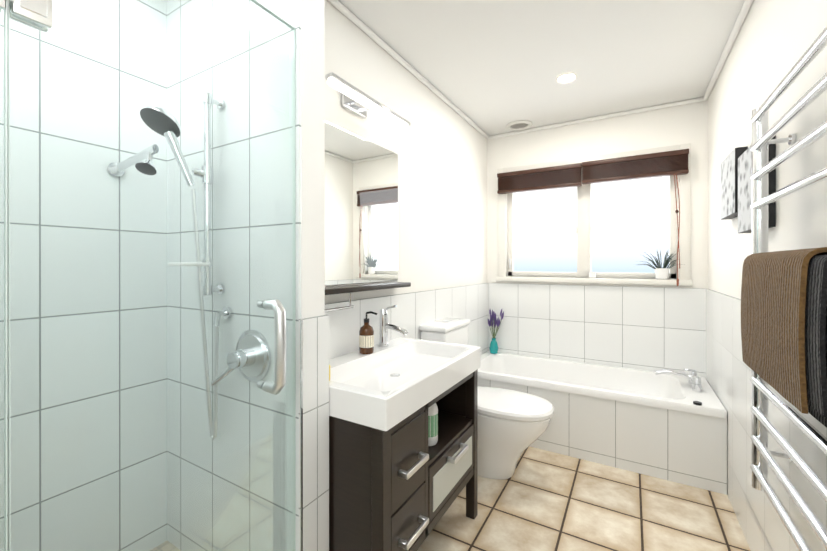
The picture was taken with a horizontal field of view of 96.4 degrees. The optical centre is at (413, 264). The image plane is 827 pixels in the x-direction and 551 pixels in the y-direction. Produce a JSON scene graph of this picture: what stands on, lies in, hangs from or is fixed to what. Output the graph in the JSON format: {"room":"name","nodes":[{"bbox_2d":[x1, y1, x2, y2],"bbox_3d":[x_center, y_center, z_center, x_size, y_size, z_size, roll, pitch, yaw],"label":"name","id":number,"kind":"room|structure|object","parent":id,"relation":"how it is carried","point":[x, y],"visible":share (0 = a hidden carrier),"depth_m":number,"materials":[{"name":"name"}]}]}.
{"room":"bathroom","nodes":[
{"label":"bathroom","id":0,"kind":"room"},
{"bbox_2d":[301,0,324,318],"bbox_3d":[-0.669,0.040,1.406,0.800,2.420,0.100,0,0,31],"label":"wall","id":1,"kind":"structure","parent":0,"point":[312,158],"depth_m":1.20,"materials":[{"name":"white paint"}]},
{"bbox_2d":[167,0,300,550],"bbox_3d":[-0.699,-0.005,1.359,0.796,2.330,0.010,0,0,31],"label":"shower wall tiles","id":2,"kind":"structure","parent":1,"relation":"attached to","point":[289,11],"depth_m":1.33,"materials":[{"name":"white tile"}]},
{"bbox_2d":[107,92,231,439],"bbox_3d":[-0.902,0.007,1.337,0.450,1.220,0.232,0,0,31],"label":"shower rail","id":3,"kind":"object","parent":2,"relation":"attached to","point":[158,118],"depth_m":1.29,"materials":[{"name":"silver metal"}]},
{"bbox_2d":[210,330,270,385],"bbox_3d":[-0.574,0.312,1.221,0.183,0.180,0.099,0,0,31],"label":"shower mixer","id":4,"kind":"object","parent":2,"relation":"attached to","point":[246,347],"depth_m":1.23,"materials":[{"name":"silver metal"}]},
{"bbox_2d":[300,319,302,550],"bbox_3d":[-0.347,0.710,1.147,0.004,1.080,0.006,0,0,31],"label":"trim","id":5,"kind":"structure","parent":1,"relation":"attached to","point":[301,434],"depth_m":1.15,"materials":[{"name":"silver metal"}]},
{"bbox_2d":[299,315,328,550],"bbox_3d":[-0.322,0.710,1.202,0.014,1.080,0.120,0,0,31],"label":"wall tiles","id":6,"kind":"structure","parent":1,"relation":"attached to","point":[316,433],"depth_m":1.20,"materials":[{"name":"white tile"}]},
{"bbox_2d":[325,0,486,303],"bbox_3d":[0.039,0.039,2.410,0.100,2.420,2.350,0,0,31],"label":"wall","id":7,"kind":"structure","parent":0,"point":[439,147],"depth_m":2.31,"materials":[{"name":"white paint"}]},
{"bbox_2d":[325,120,397,284],"bbox_3d":[-0.297,-0.265,1.734,0.005,0.710,0.816,0,0,31],"label":"mirror","id":8,"kind":"object","parent":7,"relation":"attached to","point":[361,209],"visible":0.64,"depth_m":1.79,"materials":[{"name":"white mirror"}]},
{"bbox_2d":[325,282,410,311],"bbox_3d":[-0.261,0.239,1.704,0.099,0.282,0.811,0,0,31],"label":"shelf","id":9,"kind":"object","parent":7,"relation":"attached to","point":[349,289],"visible":0.42,"depth_m":1.65,"materials":[{"name":"brown wood"}]},
{"bbox_2d":[325,72,410,130],"bbox_3d":[-0.226,-0.744,1.718,0.144,0.083,0.590,0,0,31],"label":"vanity light","id":10,"kind":"object","parent":7,"relation":"attached to","point":[357,101],"visible":1,"depth_m":1.68,"materials":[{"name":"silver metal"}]},
{"bbox_2d":[325,283,487,358],"bbox_3d":[0.084,0.709,2.378,0.010,1.080,2.340,0,0,31],"label":"wall tiles","id":11,"kind":"structure","parent":7,"relation":"attached to","point":[411,313],"depth_m":2.21,"materials":[{"name":"white tile"}]},
{"bbox_2d":[327,0,490,139],"bbox_3d":[0.095,-1.156,2.376,0.030,0.030,2.350,0,0,31],"label":"crown molding","id":12,"kind":"structure","parent":7,"relation":"attached to","point":[379,41],"depth_m":2.05,"materials":[{"name":"white"}]},
{"bbox_2d":[338,0,744,135],"bbox_3d":[0.061,-1.210,1.432,2.470,0.080,4.290,0,0,31],"label":"ceiling","id":13,"kind":"structure","parent":0,"point":[491,67],"depth_m":2.02,"materials":[{"name":"white paint"}]},
{"bbox_2d":[506,120,532,130],"bbox_3d":[0.887,-1.163,3.099,0.214,0.016,0.214,0,0,31],"label":"ceiling vent","id":14,"kind":"object","parent":13,"relation":"in","point":[518,124],"visible":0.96,"depth_m":3.08,"materials":[{"name":"white plastic"}]},
{"bbox_2d":[556,73,577,83],"bbox_3d":[0.958,-1.165,2.314,0.128,0.009,0.128,0,0,31],"label":"recessed light","id":15,"kind":"object","parent":13,"relation":"in","point":[565,77],"visible":1,"depth_m":2.31,"materials":[{"name":"white"}]},
{"bbox_2d":[417,446,750,550],"bbox_3d":[0.061,1.280,1.435,2.470,0.060,4.290,0,0,31],"label":"floor","id":16,"kind":"structure","parent":0,"point":[541,500],"depth_m":1.85,"materials":[{"name":"tile"}]},
{"bbox_2d":[150,541,180,550],"bbox_3d":[-0.925,1.206,0.977,0.796,0.090,0.900,0,0,31],"label":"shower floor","id":17,"kind":"structure","parent":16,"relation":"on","point":[164,548],"depth_m":1.51,"materials":[{"name":"tile"}]},
{"bbox_2d":[0,0,295,550],"bbox_3d":[-0.573,0.210,0.768,0.104,1.898,0.875,0,0,31],"label":"glass","id":18,"kind":"object","parent":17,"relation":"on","point":[36,14],"visible":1,"depth_m":0.93,"materials":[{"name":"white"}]},
{"bbox_2d":[329,305,479,550],"bbox_3d":[-0.070,0.725,1.608,0.504,1.051,0.828,0,0,31],"label":"bathroom vanity","id":19,"kind":"object","parent":16,"relation":"on","point":[403,442],"visible":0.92,"depth_m":1.32,"materials":[{"name":"brown wood"}]},
{"bbox_2d":[420,318,553,479],"bbox_3d":[0.458,0.808,2.257,0.755,0.882,0.394,0,0,31],"label":"toilet","id":20,"kind":"object","parent":16,"relation":"on","point":[513,425],"visible":0.6,"depth_m":2.10,"materials":[{"name":"white ceramic"}]},
{"bbox_2d":[478,351,726,494],"bbox_3d":[1.188,0.970,2.687,1.576,0.557,0.683,0,0,31],"label":"bathtub","id":21,"kind":"object","parent":16,"relation":"on","point":[668,424],"visible":0.88,"depth_m":2.30,"materials":[{"name":"white plastic"}]},
{"bbox_2d":[488,309,503,353],"bbox_3d":[0.722,0.589,3.251,0.151,0.398,0.088,0,0,31],"label":"vase","id":22,"kind":"object","parent":21,"relation":"on","point":[493,347],"visible":1,"depth_m":3.24,"materials":[{"name":"teal glass"}]},
{"bbox_2d":[487,100,707,288],"bbox_3d":[1.398,0.038,3.042,1.800,2.420,0.120,0,0,31],"label":"wall","id":23,"kind":"structure","parent":0,"point":[678,125],"depth_m":2.85,"materials":[{"name":"white paint"}]},
{"bbox_2d":[496,143,692,285],"bbox_3d":[1.383,-0.356,3.013,1.423,1.010,0.145,0,0,31],"label":"window","id":24,"kind":"structure","parent":23,"relation":"in","point":[610,232],"depth_m":3.00,"materials":[{"name":"white"}]},
{"bbox_2d":[497,163,581,193],"bbox_3d":[1.048,-0.718,3.124,0.683,0.176,0.057,0,0,31],"label":"window blind","id":25,"kind":"object","parent":24,"relation":"attached to","point":[557,177],"visible":1,"depth_m":3.09,"materials":[{"name":"brown wood"}]},
{"bbox_2d":[588,272,596,277],"bbox_3d":[1.433,0.083,2.958,0.060,0.050,0.059,0,0,31],"label":"cup","id":26,"kind":"object","parent":24,"relation":"on","point":[592,274],"visible":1,"depth_m":2.94,"materials":[{"name":"white ceramic"}]},
{"bbox_2d":[582,149,688,285],"bbox_3d":[1.634,-0.328,2.763,0.686,0.962,0.085,0,0,31],"label":"window blind","id":27,"kind":"object","parent":24,"relation":"attached to","point":[666,163],"visible":1,"depth_m":2.73,"materials":[{"name":"brown wood"}]},
{"bbox_2d":[635,250,684,278],"bbox_3d":[1.813,-0.017,2.737,0.325,0.249,0.141,0,0,31],"label":"plant pot","id":28,"kind":"object","parent":24,"relation":"on","point":[661,272],"visible":0.96,"depth_m":2.70,"materials":[{"name":"white ceramic"}]},
{"bbox_2d":[491,97,700,138],"bbox_3d":[1.369,-1.156,2.971,1.500,0.030,0.030,0,0,31],"label":"crown molding","id":29,"kind":"structure","parent":23,"relation":"attached to","point":[695,100],"depth_m":2.89,"materials":[{"name":"white"}]},
{"bbox_2d":[488,283,705,378],"bbox_3d":[1.365,0.709,2.987,1.600,1.080,0.010,0,0,31],"label":"wall tiles","id":30,"kind":"structure","parent":23,"relation":"attached to","point":[650,328],"depth_m":2.90,"materials":[{"name":"white tile"}]},
{"bbox_2d":[708,0,826,298],"bbox_3d":[1.046,0.041,0.771,0.100,2.420,4.150,0,0,31],"label":"wall","id":31,"kind":"structure","parent":0,"point":[774,40],"depth_m":1.40,"materials":[{"name":"white paint"}]},
{"bbox_2d":[701,0,753,101],"bbox_3d":[1.016,-1.154,0.846,0.030,0.030,4.050,0,0,31],"label":"crown molding","id":32,"kind":"structure","parent":31,"relation":"attached to","point":[747,4],"depth_m":1.93,"materials":[{"name":"white"}]},
{"bbox_2d":[721,146,747,219],"bbox_3d":[1.590,-0.390,1.838,0.045,0.300,0.320,0,0,31],"label":"picture","id":33,"kind":"object","parent":31,"relation":"attached to","point":[729,186],"visible":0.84,"depth_m":1.79,"materials":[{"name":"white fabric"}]},
{"bbox_2d":[738,135,775,232],"bbox_3d":[1.400,-0.310,1.515,0.045,0.340,0.330,0,0,31],"label":"picture","id":34,"kind":"object","parent":31,"relation":"attached to","point":[744,192],"visible":0.53,"depth_m":1.51,"materials":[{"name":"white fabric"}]},
{"bbox_2d":[706,289,826,550],"bbox_3d":[1.022,0.711,0.839,0.010,1.080,4.040,0,0,31],"label":"wall tiles","id":35,"kind":"structure","parent":31,"relation":"attached to","point":[728,378],"depth_m":1.66,"materials":[{"name":"white tile"}]},
{"bbox_2d":[741,26,826,550],"bbox_3d":[1.032,0.116,0.986,0.140,1.280,0.637,0,0,31],"label":"towel rail","id":36,"kind":"object","parent":31,"relation":"attached to","point":[784,321],"visible":1,"depth_m":0.94,"materials":[{"name":"silver metal"}]},
{"bbox_3d":[-1.311,0.040,1.203,0.100,2.420,1.100,0,0,31],"label":"wall","id":37,"kind":"structure","parent":0,"visible":0},
{"bbox_2d":[0,0,166,550],"bbox_3d":[-1.266,-0.005,1.171,0.010,2.330,0.890,0,0,31],"label":"shower wall tiles","id":38,"kind":"structure","parent":37,"relation":"attached to","point":[121,224],"depth_m":1.32,"materials":[{"name":"white tile"}]}
]}

